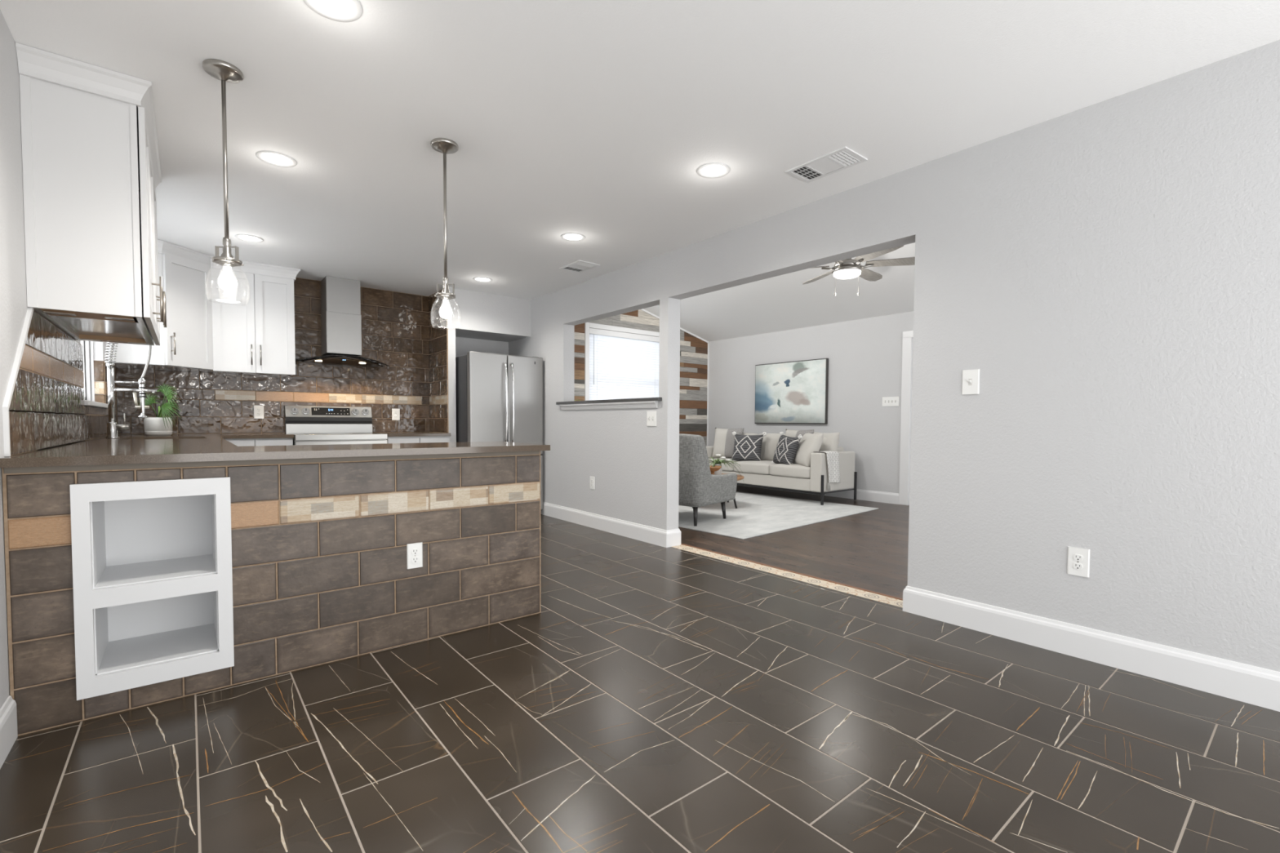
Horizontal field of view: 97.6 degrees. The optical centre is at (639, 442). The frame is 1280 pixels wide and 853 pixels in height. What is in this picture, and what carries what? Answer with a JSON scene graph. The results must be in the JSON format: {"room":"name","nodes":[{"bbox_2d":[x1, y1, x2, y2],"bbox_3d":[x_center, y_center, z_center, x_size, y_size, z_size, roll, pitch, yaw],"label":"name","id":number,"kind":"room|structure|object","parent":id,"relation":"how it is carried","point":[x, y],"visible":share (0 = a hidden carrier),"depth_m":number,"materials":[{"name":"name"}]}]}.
{"room":"kitchen","nodes":[
{"label":"kitchen","id":0,"kind":"room"},
{"bbox_2d":[0,9,105,708],"bbox_3d":[-1.947,-0.241,1.536,0.150,2.440,8.250,-1,3,-39],"label":"wall","id":1,"kind":"structure","parent":0,"point":[13,287],"depth_m":1.95,"materials":[{"name":"grey paint"}]},
{"bbox_2d":[0,695,17,768],"bbox_3d":[-1.570,0.921,1.237,0.016,0.142,1.538,-1,3,-39],"label":"baseboard","id":2,"kind":"structure","parent":1,"relation":"attached to","point":[8,712],"depth_m":1.76,"materials":[{"name":"white paint"}]},
{"bbox_2d":[2,306,116,456],"bbox_3d":[-3.260,-0.298,3.244,0.070,0.573,3.682,-1,3,-39],"label":"tile backsplash","id":3,"kind":"structure","parent":1,"relation":"attached to","point":[44,407],"depth_m":2.40,"materials":[{"name":"brown tile"}]},
{"bbox_2d":[15,42,166,345],"bbox_3d":[-2.544,-1.022,2.685,0.392,0.967,1.214,-1,3,-39],"label":"upper cabinet","id":4,"kind":"object","parent":1,"relation":"attached to","point":[91,161],"visible":1,"depth_m":2.25,"materials":[{"name":"white paint"}]},
{"bbox_2d":[80,340,107,408],"bbox_3d":[-3.609,-0.729,3.620,0.160,0.995,1.110,-1,3,-39],"label":"window","id":5,"kind":"structure","parent":1,"relation":"in","point":[86,347],"depth_m":4.02,"materials":[{"name":"white paint"}]},
{"bbox_2d":[114,337,508,434],"bbox_3d":[-3.054,-0.406,5.864,3.570,2.440,0.120,-1,3,-39],"label":"wall","id":6,"kind":"structure","parent":0,"point":[463,345],"depth_m":6.67,"materials":[{"name":"grey paint"}]},
{"bbox_2d":[105,239,213,372],"bbox_3d":[-3.925,-1.101,4.621,0.678,0.966,0.653,-1,3,-39],"label":"upper cabinet","id":7,"kind":"object","parent":6,"relation":"attached to","point":[186,342],"visible":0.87,"depth_m":4.55,"materials":[{"name":"white paint"}]},
{"bbox_2d":[210,255,300,376],"bbox_3d":[-3.514,-1.115,5.127,0.659,0.970,0.383,-1,3,-39],"label":"upper cabinet","id":8,"kind":"object","parent":6,"relation":"attached to","point":[253,323],"visible":0.96,"depth_m":5.00,"materials":[{"name":"white paint"}]},
{"bbox_2d":[115,277,429,434],"bbox_3d":[-3.382,-0.854,5.493,2.594,1.520,0.015,-1,3,-39],"label":"tile backsplash","id":9,"kind":"structure","parent":6,"relation":"attached to","point":[395,325],"depth_m":5.58,"materials":[{"name":"brown tile"}]},
{"bbox_2d":[253,405,263,418],"bbox_3d":[-3.616,-0.290,5.312,0.080,0.124,0.009,-1,3,-39],"label":"wall outlet","id":10,"kind":"object","parent":9,"relation":"attached to","point":[258,410],"visible":1,"depth_m":5.31,"materials":[{"name":"white plastic"}]},
{"bbox_2d":[391,408,399,420],"bbox_3d":[-2.653,-0.307,6.089,0.080,0.124,0.009,-1,3,-39],"label":"wall outlet","id":11,"kind":"object","parent":9,"relation":"attached to","point":[395,412],"visible":1,"depth_m":6.09,"materials":[{"name":"white plastic"}]},
{"bbox_2d":[295,275,390,367],"bbox_3d":[-2.928,-1.190,5.529,0.843,0.843,0.492,-1,3,-39],"label":"range hood","id":12,"kind":"object","parent":6,"relation":"attached to","point":[340,298],"visible":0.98,"depth_m":5.50,"materials":[{"name":"silver metal"}]},
{"bbox_2d":[448,327,456,442],"bbox_3d":[-2.164,-0.202,6.141,0.079,2.022,0.580,-1,3,-39],"label":"wall","id":13,"kind":"structure","parent":0,"point":[451,331],"depth_m":5.90,"materials":[{"name":"grey paint"}]},
{"bbox_2d":[428,289,448,432],"bbox_3d":[-2.193,-0.869,6.083,0.013,1.520,0.566,-1,3,-39],"label":"tile backsplash","id":14,"kind":"structure","parent":13,"relation":"attached to","point":[437,326],"depth_m":6.07,"materials":[{"name":"brown tile"}]},
{"bbox_2d":[448,287,530,342],"bbox_3d":[-1.814,-1.429,6.374,0.962,0.418,0.580,-1,3,-39],"label":"wall","id":15,"kind":"structure","parent":0,"point":[475,314],"depth_m":6.17,"materials":[{"name":"grey paint"}]},
{"bbox_2d":[0,514,1279,852],"bbox_3d":[-0.581,1.002,2.756,3.760,0.120,8.150,-1,3,-39],"label":"floor","id":16,"kind":"structure","parent":0,"point":[657,699],"depth_m":1.81,"materials":[{"name":"tile"}]},
{"bbox_2d":[223,437,293,446],"bbox_3d":[-3.497,0.398,5.054,0.563,0.888,0.615,-1,3,-39],"label":"base cabinet","id":17,"kind":"object","parent":16,"relation":"on","point":[237,442],"visible":0.2,"depth_m":4.83,"materials":[{"name":"white paint"}]},
{"bbox_2d":[1,450,541,736],"bbox_3d":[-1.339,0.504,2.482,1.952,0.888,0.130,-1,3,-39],"label":"kitchen peninsula","id":18,"kind":"object","parent":16,"relation":"on","point":[321,575],"visible":0.86,"depth_m":2.37,"materials":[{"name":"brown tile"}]},
{"bbox_2d":[69,476,234,700],"bbox_3d":[-1.875,0.501,2.188,0.436,0.739,0.394,-1,3,-39],"label":"recessed shelf","id":19,"kind":"object","parent":18,"relation":"attached to","point":[152,560],"visible":0.95,"depth_m":2.15,"materials":[{"name":"white paint"}]},
{"bbox_2d":[406,542,422,568],"bbox_3d":[-1.054,0.530,2.624,0.070,0.116,0.009,-1,3,-39],"label":"wall outlet","id":20,"kind":"object","parent":18,"relation":"attached to","point":[414,551],"visible":1,"depth_m":2.62,"materials":[{"name":"white plastic"}]},
{"bbox_2d":[411,556,418,563],"bbox_3d":[-1.053,0.550,2.623,0.034,0.027,0.004,-1,3,-39],"label":"receptacle","id":21,"kind":"object","parent":20,"relation":"attached to","point":[414,559],"depth_m":2.62,"materials":[{"name":"grey plastic"}]},
{"bbox_2d":[411,548,418,555],"bbox_3d":[-1.053,0.511,2.622,0.034,0.027,0.004,-1,3,-39],"label":"receptacle","id":22,"kind":"object","parent":20,"relation":"attached to","point":[414,551],"depth_m":2.62,"materials":[{"name":"grey plastic"}]},
{"bbox_2d":[284,405,387,444],"bbox_3d":[-2.933,0.228,5.427,0.774,1.167,0.712,-1,3,-39],"label":"electric range","id":23,"kind":"object","parent":16,"relation":"on","point":[308,424],"visible":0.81,"depth_m":5.51,"materials":[{"name":"silver metal"}]},
{"bbox_2d":[289,432,377,435],"bbox_3d":[-2.931,-0.079,5.414,0.762,0.012,0.555,-1,3,-39],"label":"cooktop","id":24,"kind":"object","parent":23,"relation":"in","point":[295,433],"depth_m":5.31,"materials":[{"name":"silver glass"}]},
{"bbox_2d":[386,435,449,443],"bbox_3d":[-2.423,0.372,5.920,0.616,0.888,0.615,-1,3,-39],"label":"base cabinet","id":25,"kind":"object","parent":16,"relation":"on","point":[430,438],"visible":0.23,"depth_m":5.66,"materials":[{"name":"white paint"}]},
{"bbox_2d":[373,431,450,436],"bbox_3d":[-2.414,-0.087,5.894,0.621,0.030,0.641,-1,3,-39],"label":"countertop","id":26,"kind":"structure","parent":25,"relation":"on","point":[409,433],"depth_m":5.70,"materials":[{"name":"brown stone"}]},
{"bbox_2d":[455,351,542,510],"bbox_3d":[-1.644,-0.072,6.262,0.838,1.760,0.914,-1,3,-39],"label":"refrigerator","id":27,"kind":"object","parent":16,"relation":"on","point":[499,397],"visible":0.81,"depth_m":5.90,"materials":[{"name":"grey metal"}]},
{"bbox_2d":[671,544,902,608],"bbox_3d":[0.936,0.930,3.966,0.122,0.052,2.170,-1,3,-39],"label":"trim","id":28,"kind":"structure","parent":16,"relation":"on","point":[884,599],"depth_m":3.78,"materials":[{"name":"beige wood"}]},
{"bbox_3d":[-2.630,0.477,3.033,0.630,0.888,1.390,-1,3,-39],"label":"base cabinet","id":29,"kind":"object","parent":16,"relation":"on","visible":0},
{"bbox_2d":[0,433,550,467],"bbox_3d":[-2.442,-0.013,3.863,1.990,0.030,3.767,-1,3,-39],"label":"countertop","id":30,"kind":"structure","parent":29,"relation":"on","point":[176,447],"depth_m":2.45,"materials":[{"name":"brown stone"}]},
{"bbox_2d":[104,342,157,438],"bbox_3d":[-3.416,-0.414,3.757,0.264,0.768,0.068,-1,3,-39],"label":"kitchen faucet","id":31,"kind":"object","parent":30,"relation":"on","point":[113,426],"visible":0.79,"depth_m":3.71,"materials":[{"name":"silver metal"}]},
{"bbox_2d":[134,383,182,435],"bbox_3d":[-3.738,-0.261,4.381,0.342,0.412,0.170,1,2,16],"label":"potted plant","id":32,"kind":"object","parent":30,"relation":"on","point":[158,425],"visible":0.94,"depth_m":4.35,"materials":[{"name":"green plant"}]},
{"bbox_2d":[0,0,1279,342],"bbox_3d":[0.897,-2.175,4.142,7.920,1.315,8.650,-1,3,-39],"label":"ceiling","id":33,"kind":"structure","parent":0,"point":[597,120],"depth_m":2.49,"materials":[{"name":"white paint"}]},
{"bbox_2d":[202,58,244,290],"bbox_3d":[-1.660,-1.026,2.244,0.147,0.920,0.147,0,2,0],"label":"pendant light","id":34,"kind":"object","parent":33,"relation":"hanging from","point":[225,72],"visible":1,"depth_m":2.23,"materials":[{"name":"silver metal"}]},
{"bbox_2d":[219,237,235,266],"bbox_3d":[-1.662,-0.768,2.253,0.052,0.107,0.052,0,2,0],"label":"socket","id":35,"kind":"object","parent":34,"relation":"attached to","point":[229,262],"depth_m":2.24,"materials":[{"name":"silver metal"}]},
{"bbox_2d":[234,234,263,242],"bbox_3d":[-2.996,-1.566,4.294,0.184,0.006,0.184,-1,3,-39],"label":"recessed light","id":36,"kind":"object","parent":33,"relation":"in","point":[246,237],"visible":1,"depth_m":4.29,"materials":[{"name":"white plastic"}]},
{"bbox_2d":[256,151,297,167],"bbox_3d":[-1.939,-1.512,2.990,0.184,0.006,0.184,-1,3,-39],"label":"recessed light","id":37,"kind":"object","parent":33,"relation":"in","point":[274,158],"visible":1,"depth_m":2.99,"materials":[{"name":"white"}]},
{"bbox_2d":[302,0,362,22],"bbox_3d":[-1.026,-1.466,1.864,0.184,0.006,0.184,-1,3,-39],"label":"recessed light","id":38,"kind":"object","parent":33,"relation":"in","point":[341,11],"visible":1,"depth_m":1.89,"materials":[{"name":"white paint"}]},
{"bbox_2d":[431,137,458,319],"bbox_3d":[-0.987,-1.044,2.839,0.147,0.920,0.147,0,2,0],"label":"pendant light","id":39,"kind":"object","parent":33,"relation":"hanging from","point":[445,146],"visible":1,"depth_m":2.83,"materials":[{"name":"silver metal"}]},
{"bbox_2d":[440,276,451,299],"bbox_3d":[-0.988,-0.786,2.848,0.052,0.107,0.052,0,2,0],"label":"socket","id":40,"kind":"object","parent":39,"relation":"attached to","point":[445,280],"depth_m":2.83,"materials":[{"name":"silver metal"}]},
{"bbox_2d":[472,276,492,282],"bbox_3d":[-1.546,-1.602,5.503,0.184,0.006,0.184,-1,3,-39],"label":"recessed light","id":41,"kind":"object","parent":33,"relation":"in","point":[482,279],"visible":1,"depth_m":5.50,"materials":[{"name":"white"}]},
{"bbox_2d":[560,232,585,241],"bbox_3d":[-0.504,-1.550,4.224,0.184,0.006,0.184,-1,3,-39],"label":"recessed light","id":42,"kind":"object","parent":33,"relation":"in","point":[573,237],"visible":1,"depth_m":4.22,"materials":[{"name":"white"}]},
{"bbox_2d":[559,260,599,272],"bbox_3d":[-0.545,-1.579,5.028,0.217,0.007,0.332,-1,3,-39],"label":"ceiling vent","id":43,"kind":"object","parent":33,"relation":"in","point":[579,266],"visible":1,"depth_m":5.01,"materials":[{"name":"white metal"}]},
{"bbox_2d":[697,162,730,177],"bbox_3d":[0.406,-1.504,3.097,0.184,0.006,0.184,-1,3,-39],"label":"recessed light","id":44,"kind":"object","parent":33,"relation":"in","point":[709,170],"visible":1,"depth_m":3.09,"materials":[{"name":"white plastic"}]},
{"bbox_2d":[785,146,867,182],"bbox_3d":[1.004,-1.497,3.030,0.215,0.007,0.365,-1,3,-39],"label":"ceiling vent","id":45,"kind":"object","parent":33,"relation":"in","point":[844,157],"visible":1,"depth_m":3.02,"materials":[{"name":"white metal"}]},
{"bbox_2d":[802,245,915,296],"bbox_3d":[2.047,-1.790,5.531,1.529,0.683,1.427,-1,3,-39],"label":"ceiling fan","id":46,"kind":"object","parent":33,"relation":"hanging from","point":[848,268],"visible":0.78,"depth_m":5.44,"materials":[{"name":"silver metal"}]},
{"bbox_2d":[582,328,706,436],"bbox_3d":[-0.318,-1.026,8.712,4.018,3.500,0.118,-1,3,-39],"label":"wall","id":47,"kind":"structure","parent":0,"point":[594,328],"depth_m":9.61,"materials":[{"name":"grey paint"}]},
{"bbox_2d":[584,322,659,400],"bbox_3d":[-0.222,-0.967,8.764,1.600,1.620,0.140,-1,3,-39],"label":"window","id":48,"kind":"structure","parent":47,"relation":"in","point":[587,325],"depth_m":8.24,"materials":[{"name":"white paint"}]},
{"bbox_2d":[589,328,659,400],"bbox_3d":[-0.203,-0.966,8.740,1.450,1.472,0.062,-1,3,-39],"label":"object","id":49,"kind":"object","parent":48,"relation":"attached to","point":[623,365],"visible":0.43,"depth_m":8.68,"materials":[{"name":"white paint"}]},
{"bbox_2d":[573,309,707,446],"bbox_3d":[-0.323,-0.998,8.625,3.888,3.448,0.012,-1,3,-39],"label":"cladding","id":50,"kind":"object","parent":47,"relation":"attached to","point":[693,350],"visible":0.23,"depth_m":9.50,"materials":[{"name":"multicoloured wood"}]},
{"bbox_2d":[640,308,709,446],"bbox_3d":[-0.313,-0.994,8.616,3.893,3.443,0.017,-1,3,-39],"label":"trim","id":51,"kind":"structure","parent":47,"relation":"attached to","point":[642,309],"depth_m":9.81,"materials":[{"name":"white paint"}]},
{"bbox_2d":[678,485,909,598],"bbox_3d":[2.399,0.908,5.482,4.015,0.100,8.650,-1,3,-39],"label":"floor","id":52,"kind":"structure","parent":0,"point":[868,550],"depth_m":4.79,"materials":[{"name":"brown wood"}]},
{"bbox_2d":[678,491,878,539],"bbox_3d":[0.679,0.778,7.266,2.700,0.010,3.660,-2,3,-43],"label":"area rug","id":53,"kind":"object","parent":52,"relation":"on","point":[755,514],"visible":0.49,"depth_m":6.31,"materials":[{"name":"white carpet"}]},
{"bbox_2d":[678,433,737,526],"bbox_3d":[0.519,0.359,6.020,0.740,0.925,0.829,2,3,37],"label":"armchair","id":54,"kind":"object","parent":53,"relation":"on","point":[698,487],"visible":0.56,"depth_m":5.59,"materials":[{"name":"grey fabric"}]},
{"bbox_2d":[692,473,744,508],"bbox_3d":[0.894,0.600,6.999,0.800,0.375,0.800,-1,3,-39],"label":"coffee table","id":55,"kind":"object","parent":53,"relation":"on","point":[739,477],"visible":0.16,"depth_m":6.76,"materials":[{"name":"brown wood"}]},
{"bbox_2d":[709,465,721,474],"bbox_3d":[0.879,0.352,6.771,0.210,0.135,0.210,-1,3,-39],"label":"wooden bowl","id":56,"kind":"object","parent":55,"relation":"on","point":[716,468],"visible":0.52,"depth_m":6.70,"materials":[{"name":"brown wood"}]},
{"bbox_2d":[708,453,744,483],"bbox_3d":[0.971,0.341,6.957,0.551,0.399,0.530,-1,3,-39],"label":"flower arrangement","id":57,"kind":"object","parent":55,"relation":"on","point":[717,462],"visible":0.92,"depth_m":6.91,"materials":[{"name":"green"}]},
{"bbox_2d":[706,432,857,505],"bbox_3d":[1.873,0.307,8.194,0.814,0.876,2.339,-1,3,-39],"label":"sofa","id":58,"kind":"object","parent":53,"relation":"on","point":[814,479],"visible":0.47,"depth_m":7.51,"materials":[{"name":"beige fabric"}]},
{"bbox_2d":[708,457,744,471],"bbox_3d":[1.385,0.337,8.639,0.613,0.186,0.644,-1,3,-39],"label":"seat cushion","id":59,"kind":"object","parent":58,"relation":"on","point":[724,468],"depth_m":8.32,"materials":[{"name":"beige fabric"}]},
{"bbox_2d":[711,427,744,458],"bbox_3d":[1.368,0.013,8.735,0.502,0.485,0.218,2,3,36],"label":"throw pillow","id":60,"kind":"object","parent":58,"relation":"on","point":[724,440],"visible":0.83,"depth_m":8.69,"materials":[{"name":"white fabric"}]},
{"bbox_2d":[730,431,766,461],"bbox_3d":[1.591,0.081,8.287,0.537,0.486,0.204,2,3,33],"label":"throw pillow","id":61,"kind":"object","parent":58,"relation":"on","point":[746,447],"visible":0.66,"depth_m":8.21,"materials":[{"name":"grey fabric"}]},
{"bbox_2d":[742,432,758,435],"bbox_3d":[1.599,0.059,8.800,0.270,0.429,0.640,-1,3,-39],"label":"cushion","id":62,"kind":"object","parent":58,"relation":"on","point":[744,433],"depth_m":8.60,"materials":[{"name":"beige fabric"}]},
{"bbox_2d":[733,460,778,474],"bbox_3d":[1.795,0.358,8.133,0.613,0.186,0.644,-1,3,-39],"label":"seat cushion","id":63,"kind":"object","parent":58,"relation":"on","point":[762,467],"depth_m":7.93,"materials":[{"name":"beige fabric"}]},
{"bbox_2d":[758,433,785,461],"bbox_3d":[2.008,0.080,8.294,0.270,0.429,0.640,-1,3,-39],"label":"cushion","id":64,"kind":"object","parent":58,"relation":"on","point":[769,444],"depth_m":8.24,"materials":[{"name":"beige fabric"}]},
{"bbox_2d":[771,431,802,464],"bbox_3d":[2.013,0.109,7.716,0.214,0.509,0.543,0,2,-16],"label":"throw pillow","id":65,"kind":"object","parent":58,"relation":"on","point":[786,449],"visible":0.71,"depth_m":7.59,"materials":[{"name":"grey fabric"}]},
{"bbox_2d":[769,463,810,478],"bbox_3d":[2.204,0.378,7.626,0.613,0.186,0.644,-1,3,-39],"label":"seat cushion","id":66,"kind":"object","parent":58,"relation":"on","point":[776,470],"depth_m":7.44,"materials":[{"name":"beige fabric"}]},
{"bbox_2d":[785,429,813,442],"bbox_3d":[2.214,0.049,7.864,0.190,0.473,0.482,-1,3,-35],"label":"throw pillow","id":67,"kind":"object","parent":58,"relation":"on","point":[793,433],"visible":0.18,"depth_m":7.84,"materials":[{"name":"white fabric"}]},
{"bbox_2d":[792,433,823,466],"bbox_3d":[2.246,0.098,7.506,0.280,0.457,0.500,0,2,-7],"label":"throw pillow","id":68,"kind":"object","parent":58,"relation":"on","point":[809,443],"visible":0.77,"depth_m":7.33,"materials":[{"name":"beige fabric"}]},
{"bbox_2d":[818,436,826,451],"bbox_3d":[2.418,0.101,7.787,0.270,0.429,0.640,-1,3,-39],"label":"cushion","id":69,"kind":"object","parent":58,"relation":"on","point":[824,439],"depth_m":7.54,"materials":[{"name":"beige fabric"}]},
{"bbox_2d":[813,450,839,490],"bbox_3d":[2.427,0.360,7.251,0.335,0.497,0.224,-1,3,-39],"label":"throw blanket","id":70,"kind":"object","parent":58,"relation":"on","point":[833,457],"visible":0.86,"depth_m":7.18,"materials":[{"name":"white fabric"}]},
{"bbox_2d":[813,431,839,451],"bbox_3d":[2.502,0.079,7.635,0.213,0.450,0.462,-1,2,-30],"label":"throw pillow","id":71,"kind":"object","parent":58,"relation":"on","point":[833,438],"visible":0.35,"depth_m":7.47,"materials":[{"name":"beige fabric"}]},
{"bbox_2d":[707,311,913,493],"bbox_3d":[3.886,-0.677,6.619,0.120,3.000,8.650,-1,3,-39],"label":"wall","id":72,"kind":"structure","parent":0,"point":[864,355],"depth_m":7.79,"materials":[{"name":"grey paint"}]},
{"bbox_2d":[754,358,828,424],"bbox_3d":[2.262,-0.753,8.488,0.056,0.938,1.290,-1,3,-39],"label":"framed painting","id":73,"kind":"object","parent":72,"relation":"attached to","point":[796,392],"visible":1,"depth_m":8.40,"materials":[{"name":"multicoloured paper"}]},
{"bbox_2d":[737,484,898,504],"bbox_3d":[2.263,0.674,8.562,0.016,0.142,3.443,-1,3,-39],"label":"baseboard","id":74,"kind":"structure","parent":72,"relation":"attached to","point":[862,495],"depth_m":7.54,"materials":[{"name":"white paint"}]},
{"bbox_2d":[881,396,899,406],"bbox_3d":[3.263,-0.533,7.283,0.019,0.121,0.226,-1,3,-39],"label":"light switch","id":75,"kind":"object","parent":72,"relation":"attached to","point":[886,401],"visible":1,"depth_m":7.28,"materials":[{"name":"white plastic"}]},
{"bbox_2d":[898,330,913,505],"bbox_3d":[3.708,-0.292,6.813,0.108,2.215,1.030,-1,3,-39],"label":"door","id":76,"kind":"structure","parent":72,"relation":"in","point":[908,336],"depth_m":7.13,"materials":[{"name":"white paint"}]},
{"bbox_2d":[508,40,1279,671],"bbox_3d":[0.913,-0.818,3.888,0.135,3.450,8.150,-1,3,-39],"label":"wall","id":77,"kind":"structure","parent":0,"point":[1108,271],"depth_m":2.50,"materials":[{"name":"grey paint"}]},
{"bbox_2d":[590,475,595,489],"bbox_3d":[-0.473,0.397,5.526,0.009,0.124,0.080,-1,3,-39],"label":"wall outlet","id":78,"kind":"object","parent":77,"relation":"attached to","point":[592,478],"visible":1,"depth_m":5.51,"materials":[{"name":"white plastic"}]},
{"bbox_2d":[559,400,657,410],"bbox_3d":[-0.350,-0.347,5.331,0.036,0.059,1.550,-1,3,-39],"label":"trim","id":79,"kind":"structure","parent":77,"relation":"attached to","point":[646,404],"depth_m":5.21,"materials":[{"name":"white paint"}]},
{"bbox_2d":[555,397,662,404],"bbox_3d":[-0.290,-0.393,5.385,0.212,0.029,1.670,-1,3,-39],"label":"window sill","id":80,"kind":"structure","parent":77,"relation":"attached to","point":[642,399],"depth_m":5.18,"materials":[{"name":"grey stone"}]},
{"bbox_2d":[540,502,680,547],"bbox_3d":[-0.639,0.757,5.857,0.167,0.142,2.940,-1,3,-39],"label":"baseboard","id":81,"kind":"structure","parent":77,"relation":"attached to","point":[660,537],"depth_m":5.20,"materials":[{"name":"white paint"}]},
{"bbox_2d":[646,411,656,426],"bbox_3d":[0.093,-0.205,4.798,0.019,0.126,0.125,-1,3,-39],"label":"light switch","id":82,"kind":"object","parent":77,"relation":"attached to","point":[651,415],"visible":1,"depth_m":4.80,"materials":[{"name":"white plastic"}]},
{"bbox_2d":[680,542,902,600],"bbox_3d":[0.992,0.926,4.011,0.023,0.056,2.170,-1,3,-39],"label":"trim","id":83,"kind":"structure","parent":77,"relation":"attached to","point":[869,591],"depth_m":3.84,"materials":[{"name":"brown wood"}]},
{"bbox_2d":[961,368,979,394],"bbox_3d":[1.673,-0.307,2.838,0.019,0.124,0.080,-1,3,-39],"label":"light switch","id":84,"kind":"object","parent":77,"relation":"attached to","point":[971,378],"visible":1,"depth_m":2.84,"materials":[{"name":"white plastic"}]},
{"bbox_2d":[1066,546,1089,577],"bbox_3d":[1.965,0.535,2.510,0.009,0.124,0.080,-1,3,-39],"label":"wall outlet","id":85,"kind":"object","parent":77,"relation":"attached to","point":[1078,559],"visible":1,"depth_m":2.51,"materials":[{"name":"white plastic"}]},
{"bbox_2d":[1073,563,1082,569],"bbox_3d":[1.963,0.555,2.510,0.004,0.027,0.034,-1,3,-39],"label":"receptacle","id":86,"kind":"object","parent":85,"relation":"attached to","point":[1076,566],"depth_m":2.51,"materials":[{"name":"grey plastic"}]},
{"bbox_2d":[1073,554,1083,560],"bbox_3d":[1.963,0.516,2.508,0.004,0.027,0.034,-1,3,-39],"label":"receptacle","id":87,"kind":"object","parent":85,"relation":"attached to","point":[1076,557],"depth_m":2.51,"materials":[{"name":"grey plastic"}]},
{"bbox_2d":[902,586,1279,711],"bbox_3d":[2.497,0.916,1.978,0.167,0.142,3.078,-1,3,-39],"label":"baseboard","id":88,"kind":"structure","parent":77,"relation":"attached to","point":[1260,686],"depth_m":2.42,"materials":[{"name":"white paint"}]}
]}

